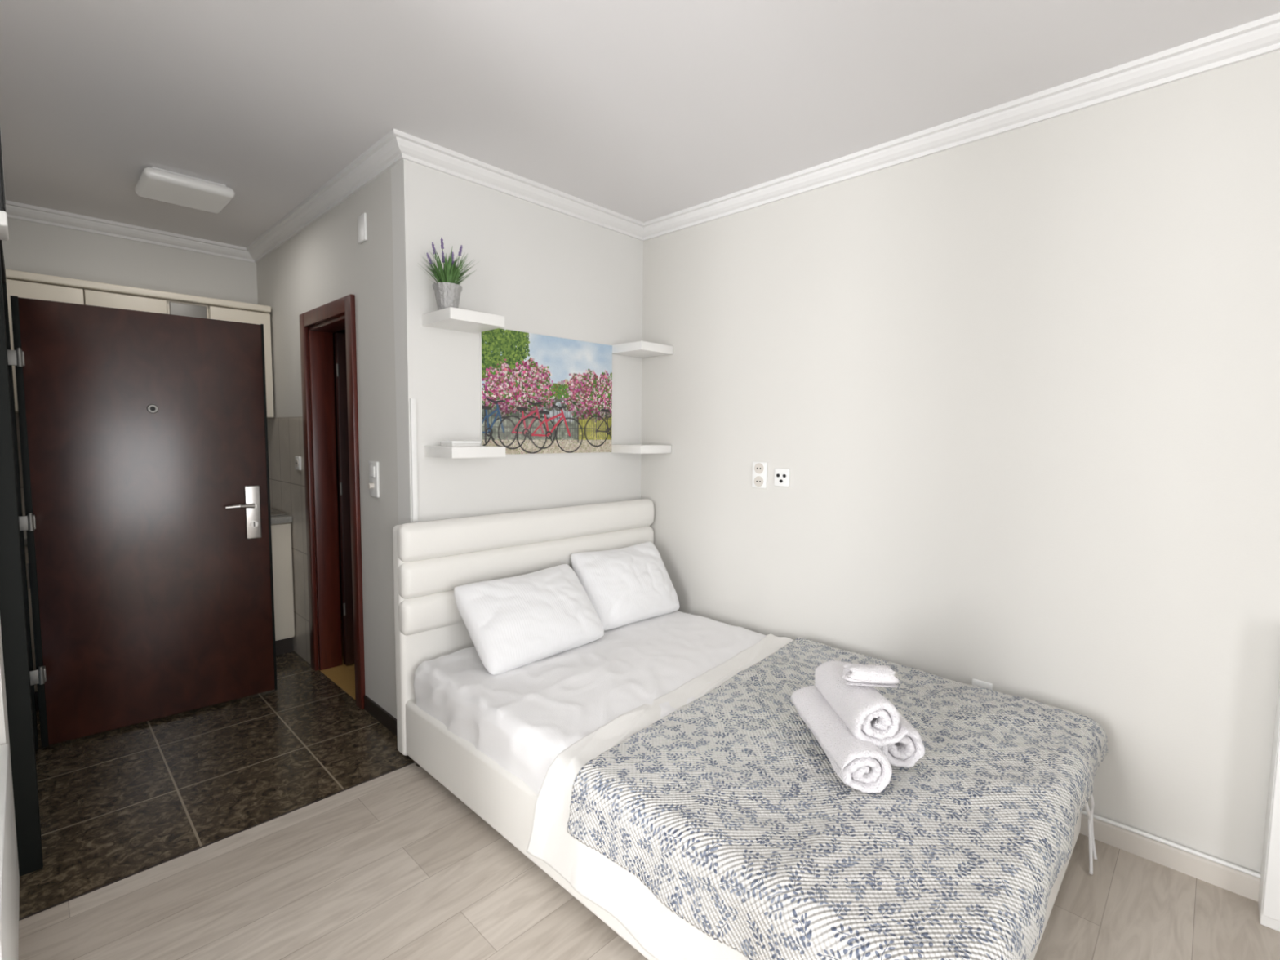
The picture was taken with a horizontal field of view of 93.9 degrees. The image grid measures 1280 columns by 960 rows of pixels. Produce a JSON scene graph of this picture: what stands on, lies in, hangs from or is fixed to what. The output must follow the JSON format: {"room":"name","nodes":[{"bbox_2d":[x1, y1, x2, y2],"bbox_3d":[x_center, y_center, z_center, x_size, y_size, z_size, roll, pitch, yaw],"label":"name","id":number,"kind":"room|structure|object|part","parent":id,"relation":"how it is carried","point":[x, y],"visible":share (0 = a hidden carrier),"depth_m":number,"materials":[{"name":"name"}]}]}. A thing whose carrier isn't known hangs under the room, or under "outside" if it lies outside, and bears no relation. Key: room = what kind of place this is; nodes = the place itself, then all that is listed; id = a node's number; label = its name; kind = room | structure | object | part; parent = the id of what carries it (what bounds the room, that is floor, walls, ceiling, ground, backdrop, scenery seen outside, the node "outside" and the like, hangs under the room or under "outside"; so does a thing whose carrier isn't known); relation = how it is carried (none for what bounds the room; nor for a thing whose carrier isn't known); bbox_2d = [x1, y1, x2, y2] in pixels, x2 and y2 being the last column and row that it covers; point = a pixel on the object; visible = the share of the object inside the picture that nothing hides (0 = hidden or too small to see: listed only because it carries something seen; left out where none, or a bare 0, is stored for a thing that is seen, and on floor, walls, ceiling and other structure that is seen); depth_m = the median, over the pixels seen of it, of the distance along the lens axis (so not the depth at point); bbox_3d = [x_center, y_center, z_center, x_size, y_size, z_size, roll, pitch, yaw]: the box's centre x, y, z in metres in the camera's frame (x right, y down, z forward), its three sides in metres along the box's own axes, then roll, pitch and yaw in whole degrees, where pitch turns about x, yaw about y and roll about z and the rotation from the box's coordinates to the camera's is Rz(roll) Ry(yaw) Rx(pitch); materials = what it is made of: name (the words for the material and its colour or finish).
{"room":"studio apartment","nodes":[
{"label":"studio apartment","id":0,"kind":"room"},
{"bbox_2d":[0,619,19,908],"bbox_3d":[-2.600,-0.051,2.341,2.300,2.650,0.120,5,6,44],"label":"wall","id":1,"kind":"structure","parent":0,"point":[4,732],"depth_m":1.72,"materials":[{"name":"beige paint"}]},
{"bbox_2d":[0,124,5,202],"bbox_3d":[-2.496,-1.339,2.286,2.370,0.070,0.070,5,6,44],"label":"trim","id":2,"kind":"structure","parent":1,"relation":"attached to","point":[0,124],"depth_m":2.65,"materials":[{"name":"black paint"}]},
{"bbox_2d":[0,132,8,240],"bbox_3d":[-1.793,-0.836,1.637,0.190,0.300,0.072,5,6,44],"label":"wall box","id":3,"kind":"object","parent":1,"relation":"attached to","point":[4,235],"visible":1,"depth_m":1.60,"materials":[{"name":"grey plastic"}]},
{"bbox_2d":[0,210,8,240],"bbox_3d":[-1.794,-0.707,1.647,0.190,0.040,0.072,5,6,44],"label":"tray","id":4,"kind":"object","parent":3,"relation":"on","point":[4,235],"depth_m":1.62,"materials":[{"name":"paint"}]},
{"bbox_2d":[0,240,43,876],"bbox_3d":[-2.310,0.180,2.113,1.080,2.030,0.175,5,6,44],"label":"door frame","id":5,"kind":"structure","parent":1,"relation":"attached to","point":[14,597],"depth_m":1.81,"materials":[{"name":"black metal"}]},
{"bbox_2d":[7,295,277,747],"bbox_3d":[-2.243,0.182,2.779,0.910,1.901,0.119,-4,6,-43],"label":"door","id":6,"kind":"structure","parent":1,"relation":"in","point":[146,522],"depth_m":2.74,"materials":[{"name":"brown wood"}]},
{"bbox_3d":[-1.983,0.132,2.970,0.132,0.023,0.051,-4,6,-43],"label":"lever handle","id":7,"kind":"part","parent":6,"relation":"part of","materials":[{"name":"metal"}]},
{"bbox_3d":[-1.962,0.163,3.031,0.068,0.270,0.010,-4,6,-43],"label":"lock plate","id":8,"kind":"part","parent":6,"relation":"part of","materials":[{"name":"metal"}]},
{"bbox_2d":[1,217,257,304],"bbox_3d":[-3.008,-0.156,3.653,0.120,2.650,1.440,5,6,44],"label":"wall","id":9,"kind":"structure","parent":0,"point":[33,247],"depth_m":3.48,"materials":[{"name":"beige paint"}]},
{"bbox_2d":[15,413,25,515],"bbox_3d":[-2.970,0.341,3.644,0.008,1.460,1.192,5,6,44],"label":"trim","id":10,"kind":"structure","parent":9,"relation":"attached to","point":[16,414],"depth_m":3.22,"materials":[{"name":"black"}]},
{"bbox_2d":[5,278,84,413],"bbox_3d":[-3.137,-0.680,3.143,0.321,0.650,0.320,5,6,44],"label":"upper cabinet","id":11,"kind":"object","parent":9,"relation":"attached to","point":[23,289],"visible":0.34,"depth_m":3.00,"materials":[{"name":"beige laminate"}]},
{"bbox_2d":[4,269,271,313],"bbox_3d":[-2.827,-1.045,3.416,0.340,0.038,1.178,5,6,44],"label":"crown molding","id":12,"kind":"structure","parent":11,"relation":"on","point":[10,274],"depth_m":3.24,"materials":[{"name":"beige laminate"}]},
{"bbox_2d":[83,288,167,314],"bbox_3d":[-2.905,-0.696,3.382,0.321,0.650,0.343,5,6,44],"label":"upper cabinet","id":13,"kind":"object","parent":9,"relation":"attached to","point":[95,298],"visible":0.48,"depth_m":3.24,"materials":[{"name":"beige laminate"}]},
{"bbox_2d":[5,200,254,262],"bbox_3d":[-2.927,-1.437,3.488,0.070,0.070,1.200,5,6,44],"label":"trim","id":14,"kind":"structure","parent":9,"relation":"attached to","point":[14,210],"depth_m":3.43,"materials":[{"name":"white paint"}]},
{"bbox_2d":[166,300,208,318],"bbox_3d":[-2.717,-0.709,3.575,0.321,0.650,0.193,5,6,44],"label":"upper cabinet","id":15,"kind":"object","parent":9,"relation":"attached to","point":[175,308],"visible":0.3,"depth_m":3.44,"materials":[{"name":"beige laminate"}]},
{"bbox_2d":[208,305,274,417],"bbox_3d":[-2.538,-0.721,3.759,0.321,0.650,0.316,5,6,44],"label":"upper cabinet","id":16,"kind":"object","parent":9,"relation":"attached to","point":[214,312],"visible":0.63,"depth_m":3.71,"materials":[{"name":"beige laminate"}]},
{"bbox_2d":[256,168,398,736],"bbox_3d":[-1.716,-0.117,3.313,2.210,2.650,0.130,5,6,44],"label":"wall","id":17,"kind":"structure","parent":0,"point":[324,263],"depth_m":2.82,"materials":[{"name":"beige paint"}]},
{"bbox_2d":[266,416,311,664],"bbox_3d":[-2.230,0.340,3.762,0.905,1.460,0.008,5,6,44],"label":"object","id":18,"kind":"structure","parent":17,"relation":"attached to","point":[285,434],"depth_m":3.62,"materials":[{"name":"beige tile"}]},
{"bbox_2d":[294,456,301,470],"bbox_3d":[-1.999,-0.098,3.491,0.080,0.080,0.016,5,6,44],"label":"power socket","id":19,"kind":"object","parent":17,"relation":"attached to","point":[298,459],"visible":1,"depth_m":3.47,"materials":[{"name":"white plastic"}]},
{"bbox_2d":[246,128,403,262],"bbox_3d":[-1.744,-1.397,3.129,2.270,0.070,0.070,5,6,44],"label":"trim","id":20,"kind":"structure","parent":17,"relation":"attached to","point":[383,155],"depth_m":2.85,"materials":[{"name":"white paint"}]},
{"bbox_2d":[299,293,365,709],"bbox_3d":[-1.593,0.107,3.200,0.750,2.024,0.142,5,6,44],"label":"trim","id":21,"kind":"structure","parent":17,"relation":"attached to","point":[337,315],"depth_m":3.36,"materials":[{"name":"red wood"}]},
{"bbox_2d":[334,333,354,665],"bbox_3d":[-1.525,0.116,3.630,0.053,1.920,0.574,5,6,44],"label":"door","id":22,"kind":"structure","parent":17,"relation":"in","point":[340,338],"depth_m":3.43,"materials":[{"name":"wood"}]},
{"bbox_2d":[357,213,367,244],"bbox_3d":[-1.264,-1.145,2.719,0.080,0.120,0.012,5,6,44],"label":"junction box","id":23,"kind":"object","parent":17,"relation":"attached to","point":[362,220],"visible":1,"depth_m":2.70,"materials":[{"name":"white plastic"}]},
{"bbox_2d":[367,461,379,497],"bbox_3d":[-1.235,-0.004,2.754,0.090,0.165,0.032,5,6,44],"label":"light switch","id":24,"kind":"object","parent":17,"relation":"attached to","point":[373,485],"visible":1,"depth_m":2.74,"materials":[{"name":"white plastic"}]},
{"bbox_2d":[332,328,345,615],"bbox_3d":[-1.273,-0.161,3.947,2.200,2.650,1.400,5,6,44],"label":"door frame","id":25,"kind":"structure","parent":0,"point":[342,331],"depth_m":4.38,"materials":[{"name":"brown wood"}]},
{"bbox_2d":[432,282,462,310],"bbox_3d":[-0.791,-0.744,2.457,0.117,0.110,0.117,5,6,44],"label":"pot","id":26,"kind":"object","parent":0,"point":[447,295],"depth_m":2.42,"materials":[{"name":"grey ceramic"}]},
{"bbox_2d":[391,159,643,524],"bbox_3d":[-0.524,-0.085,3.056,0.120,2.650,1.400,5,6,44],"label":"wall","id":27,"kind":"structure","parent":0,"point":[548,272],"depth_m":2.77,"materials":[{"name":"white paint"}]},
{"bbox_2d":[409,398,417,521],"bbox_3d":[-0.953,-0.083,2.519,0.012,0.520,0.023,5,6,44],"label":"channel","id":28,"kind":"object","parent":27,"relation":"attached to","point":[412,401],"visible":1,"depth_m":2.51,"materials":[{"name":"white plastic"}]},
{"bbox_2d":[422,306,504,333],"bbox_3d":[-0.744,-0.670,2.519,0.240,0.045,0.250,5,6,44],"label":"floating shelf","id":29,"kind":"object","parent":27,"relation":"attached to","point":[450,318],"visible":1,"depth_m":2.46,"materials":[{"name":"paint"}]},
{"bbox_2d":[417,237,479,310],"bbox_3d":[-0.776,-0.841,2.447,0.241,0.305,0.241,5,6,44],"label":"lavender","id":30,"kind":"object","parent":29,"relation":"on","point":[447,291],"visible":0.93,"depth_m":2.42,"materials":[{"name":"green plant"}]},
{"bbox_2d":[424,445,505,458],"bbox_3d":[-0.750,-0.122,2.561,0.240,0.045,0.250,5,6,44],"label":"floating shelf","id":31,"kind":"object","parent":27,"relation":"attached to","point":[482,451],"visible":0.91,"depth_m":2.47,"materials":[{"name":"paint"}]},
{"bbox_2d":[440,440,480,446],"bbox_3d":[-0.767,-0.156,2.554,0.104,0.023,0.134,5,6,44],"label":"box","id":32,"kind":"object","parent":31,"relation":"on","point":[443,443],"visible":0.97,"depth_m":2.52,"materials":[{"name":"paint"}]},
{"bbox_3d":[-0.767,-0.162,2.554,0.104,0.011,0.134,5,6,44],"label":"lid","id":33,"kind":"part","parent":32,"relation":"part of","materials":[{"name":"white plastic"}]},
{"bbox_2d":[393,128,644,240],"bbox_3d":[-0.468,-1.364,2.866,0.070,0.070,1.470,5,6,44],"label":"trim","id":34,"kind":"structure","parent":27,"relation":"attached to","point":[415,149],"depth_m":2.73,"materials":[{"name":"white paint"}]},
{"bbox_2d":[479,328,612,454],"bbox_3d":[-0.443,-0.427,3.014,0.015,0.585,0.812,5,6,44],"label":"picture","id":35,"kind":"object","parent":27,"relation":"attached to","point":[540,393],"visible":1,"depth_m":2.97,"materials":[{"name":"paper"}]},
{"bbox_2d":[611,444,671,453],"bbox_3d":[0.004,-0.174,3.336,0.240,0.045,0.249,5,6,44],"label":"floating shelf","id":36,"kind":"object","parent":27,"relation":"attached to","point":[615,448],"visible":1,"depth_m":3.25,"materials":[{"name":"paint"}]},
{"bbox_2d":[612,341,672,357],"bbox_3d":[0.010,-0.718,3.294,0.240,0.045,0.249,5,6,44],"label":"floating shelf","id":37,"kind":"object","parent":27,"relation":"attached to","point":[638,348],"visible":1,"depth_m":3.23,"materials":[{"name":"paint"}]},
{"bbox_2d":[0,0,1279,247],"bbox_3d":[-0.697,-1.361,1.686,6.020,0.100,3.720,5,6,44],"label":"ceiling","id":38,"kind":"structure","parent":0,"point":[643,111],"depth_m":2.00,"materials":[{"name":"paint"}]},
{"bbox_2d":[134,166,235,213],"bbox_3d":[-2.179,-1.386,2.861,0.340,0.060,0.340,5,6,44],"label":"ceiling lamp","id":39,"kind":"object","parent":38,"relation":"attached to","point":[154,183],"visible":1,"depth_m":2.80,"materials":[{"name":"white plastic"}]},
{"bbox_2d":[18,615,1279,959],"bbox_3d":[-0.717,1.280,1.882,6.000,0.104,3.720,5,6,44],"label":"floor","id":40,"kind":"structure","parent":0,"point":[393,865],"depth_m":1.89,"materials":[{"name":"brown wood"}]},
{"bbox_2d":[0,743,18,959],"bbox_3d":[-1.571,1.014,1.212,0.848,0.520,0.415,5,6,44],"label":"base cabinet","id":41,"kind":"object","parent":40,"relation":"on","point":[9,895],"visible":1,"depth_m":1.38,"materials":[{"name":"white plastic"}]},
{"bbox_2d":[24,546,39,710],"bbox_3d":[-3.022,0.699,3.166,0.620,0.820,0.380,5,6,44],"label":"door frame","id":42,"kind":"structure","parent":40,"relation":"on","point":[25,547],"depth_m":2.87,"materials":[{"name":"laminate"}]},
{"bbox_3d":[-2.905,0.454,2.840,0.030,0.120,0.010,5,6,44],"label":"handle","id":43,"kind":"part","parent":42,"relation":"part of","materials":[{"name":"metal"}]},
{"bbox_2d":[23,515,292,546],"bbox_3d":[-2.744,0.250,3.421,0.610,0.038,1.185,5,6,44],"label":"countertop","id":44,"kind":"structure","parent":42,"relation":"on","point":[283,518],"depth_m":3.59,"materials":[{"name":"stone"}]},
{"bbox_2d":[270,508,286,515],"bbox_3d":[-2.505,0.094,3.655,0.470,0.242,0.480,5,6,44],"label":"sink","id":45,"kind":"object","parent":44,"relation":"in","point":[273,513],"visible":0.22,"depth_m":3.70,"materials":[{"name":"metal"}]},
{"bbox_2d":[18,761,415,920],"bbox_3d":[-1.327,1.207,2.109,0.007,0.002,1.200,5,6,44],"label":"trim","id":46,"kind":"structure","parent":40,"relation":"on","point":[232,834],"depth_m":1.97,"materials":[{"name":"grey metal"}]},
{"bbox_2d":[271,522,294,655],"bbox_3d":[-2.472,0.661,3.731,0.620,0.820,0.396,5,6,44],"label":"base cabinet","id":47,"kind":"object","parent":40,"relation":"on","point":[282,554],"visible":0.27,"depth_m":3.64,"materials":[{"name":"beige laminate"}]},
{"bbox_2d":[392,498,1097,959],"bbox_3d":[0.283,0.708,2.250,2.217,1.008,1.485,5,6,44],"label":"bed","id":48,"kind":"object","parent":40,"relation":"on","point":[492,741],"visible":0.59,"depth_m":2.41,"materials":[{"name":"white fabric"}]},
{"bbox_3d":[-0.483,0.633,2.991,0.080,0.968,1.481,5,6,44],"label":"headboard","id":49,"kind":"part","parent":48,"relation":"part of","materials":[{"name":"white leather"}]},
{"bbox_2d":[453,564,604,675],"bbox_3d":[-0.462,0.586,2.593,0.320,0.334,0.635,4,6,40],"label":"pillow","id":50,"kind":"object","parent":48,"relation":"on","point":[514,622],"visible":1,"depth_m":2.46,"materials":[{"name":"white fabric"}]},
{"bbox_3d":[-0.220,1.089,1.791,2.045,0.240,0.070,5,6,44],"label":"rail","id":51,"kind":"part","parent":48,"relation":"part of","materials":[{"name":"white leather"}]},
{"bbox_3d":[0.272,0.904,2.237,2.041,0.289,1.400,5,6,44],"label":"mattress","id":52,"kind":"part","parent":48,"relation":"part of","materials":[{"name":"white fabric"}]},
{"bbox_2d":[570,541,679,631],"bbox_3d":[-0.067,0.533,3.072,0.564,0.354,0.296,-4,6,-43],"label":"pillow","id":53,"kind":"object","parent":48,"relation":"on","point":[630,584],"visible":0.94,"depth_m":2.96,"materials":[{"name":"white fabric"}]},
{"bbox_2d":[526,633,793,959],"bbox_3d":[0.571,0.963,1.905,1.230,0.358,1.436,5,6,44],"label":"blanket","id":54,"kind":"object","parent":48,"relation":"on","point":[660,931],"visible":0.16,"depth_m":1.68,"materials":[{"name":"white fabric"}]},
{"bbox_2d":[567,637,1107,959],"bbox_3d":[0.633,0.908,1.838,1.125,0.265,1.474,5,6,44],"label":"blanket","id":55,"kind":"object","parent":48,"relation":"on","point":[727,806],"visible":0.85,"depth_m":1.46,"materials":[{"name":"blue fabric"}]},
{"bbox_2d":[790,684,892,793],"bbox_3d":[0.566,0.724,1.713,0.152,0.124,0.428,0,4,-3],"label":"rolled towel","id":56,"kind":"object","parent":55,"relation":"on","point":[860,765],"visible":0.93,"depth_m":1.55,"materials":[{"name":"white fabric"}]},
{"bbox_2d":[814,660,908,746],"bbox_3d":[0.625,0.630,1.722,0.152,0.125,0.348,0,4,-2],"label":"rolled towel","id":57,"kind":"object","parent":56,"relation":"on","point":[867,713],"visible":0.88,"depth_m":1.59,"materials":[{"name":"white fabric"}]},
{"bbox_2d":[841,663,899,687],"bbox_3d":[0.644,0.547,1.676,0.148,0.056,0.092,1,4,5],"label":"folded towel","id":58,"kind":"object","parent":57,"relation":"on","point":[856,674],"visible":1,"depth_m":1.65,"materials":[{"name":"white fabric"}]},
{"bbox_2d":[877,714,924,767],"bbox_3d":[0.697,0.718,1.806,0.159,0.120,0.386,0,4,-4],"label":"rolled towel","id":59,"kind":"object","parent":55,"relation":"on","point":[905,753],"visible":0.19,"depth_m":1.63,"materials":[{"name":"white fabric"}]},
{"bbox_3d":[0.991,1.119,1.550,0.070,0.240,1.410,5,6,44],"label":"footboard","id":60,"kind":"part","parent":48,"relation":"part of","materials":[{"name":"white fabric"}]},
{"bbox_2d":[1257,675,1279,931],"bbox_3d":[1.970,0.853,1.556,0.445,0.860,0.134,5,6,44],"label":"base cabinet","id":61,"kind":"object","parent":40,"relation":"on","point":[1268,900],"visible":1,"depth_m":1.68,"materials":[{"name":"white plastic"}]},
{"bbox_3d":[1.929,0.838,1.512,0.441,0.815,0.017,5,6,44],"label":"door","id":62,"kind":"part","parent":61,"relation":"part of","materials":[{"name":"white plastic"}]},
{"bbox_2d":[640,49,1279,873],"bbox_3d":[1.339,-0.009,2.309,3.840,2.650,0.120,5,6,44],"label":"wall","id":63,"kind":"structure","parent":0,"point":[1017,390],"depth_m":2.14,"materials":[{"name":"beige paint"}]},
{"bbox_2d":[751,461,767,488],"bbox_3d":[0.589,-0.025,2.943,0.082,0.128,0.016,5,6,44],"label":"power socket","id":64,"kind":"object","parent":63,"relation":"attached to","point":[759,477],"visible":1,"depth_m":2.94,"materials":[{"name":"white plastic"}]},
{"bbox_2d":[773,467,790,486],"bbox_3d":[0.678,-0.013,2.857,0.080,0.085,0.016,5,6,44],"label":"socket","id":65,"kind":"object","parent":63,"relation":"attached to","point":[782,476],"visible":1,"depth_m":2.85,"materials":[{"name":"white plastic"}]},
{"bbox_2d":[643,12,1279,240],"bbox_3d":[1.286,-1.290,2.142,3.600,0.070,0.070,5,6,44],"label":"trim","id":66,"kind":"structure","parent":63,"relation":"attached to","point":[1260,37],"depth_m":2.10,"materials":[{"name":"white paint"}]},
{"bbox_2d":[971,678,992,689],"bbox_3d":[1.314,0.794,2.295,0.070,0.045,0.012,5,6,44],"label":"power socket","id":67,"kind":"object","parent":63,"relation":"attached to","point":[977,682],"visible":0.47,"depth_m":2.29,"materials":[{"name":"white plastic"}]},
{"bbox_2d":[1079,813,1260,902],"bbox_3d":[1.281,1.180,2.352,3.600,0.072,0.014,5,6,44],"label":"baseboard","id":68,"kind":"structure","parent":63,"relation":"attached to","point":[1230,879],"depth_m":1.92,"materials":[{"name":"white wood"}]},
{"bbox_2d":[1081,809,1260,878],"bbox_3d":[1.170,1.128,2.450,2.700,0.016,0.014,5,6,44],"label":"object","id":69,"kind":"structure","parent":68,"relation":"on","point":[1084,812],"depth_m":1.91,"materials":[{"name":"white plastic"}]}
]}

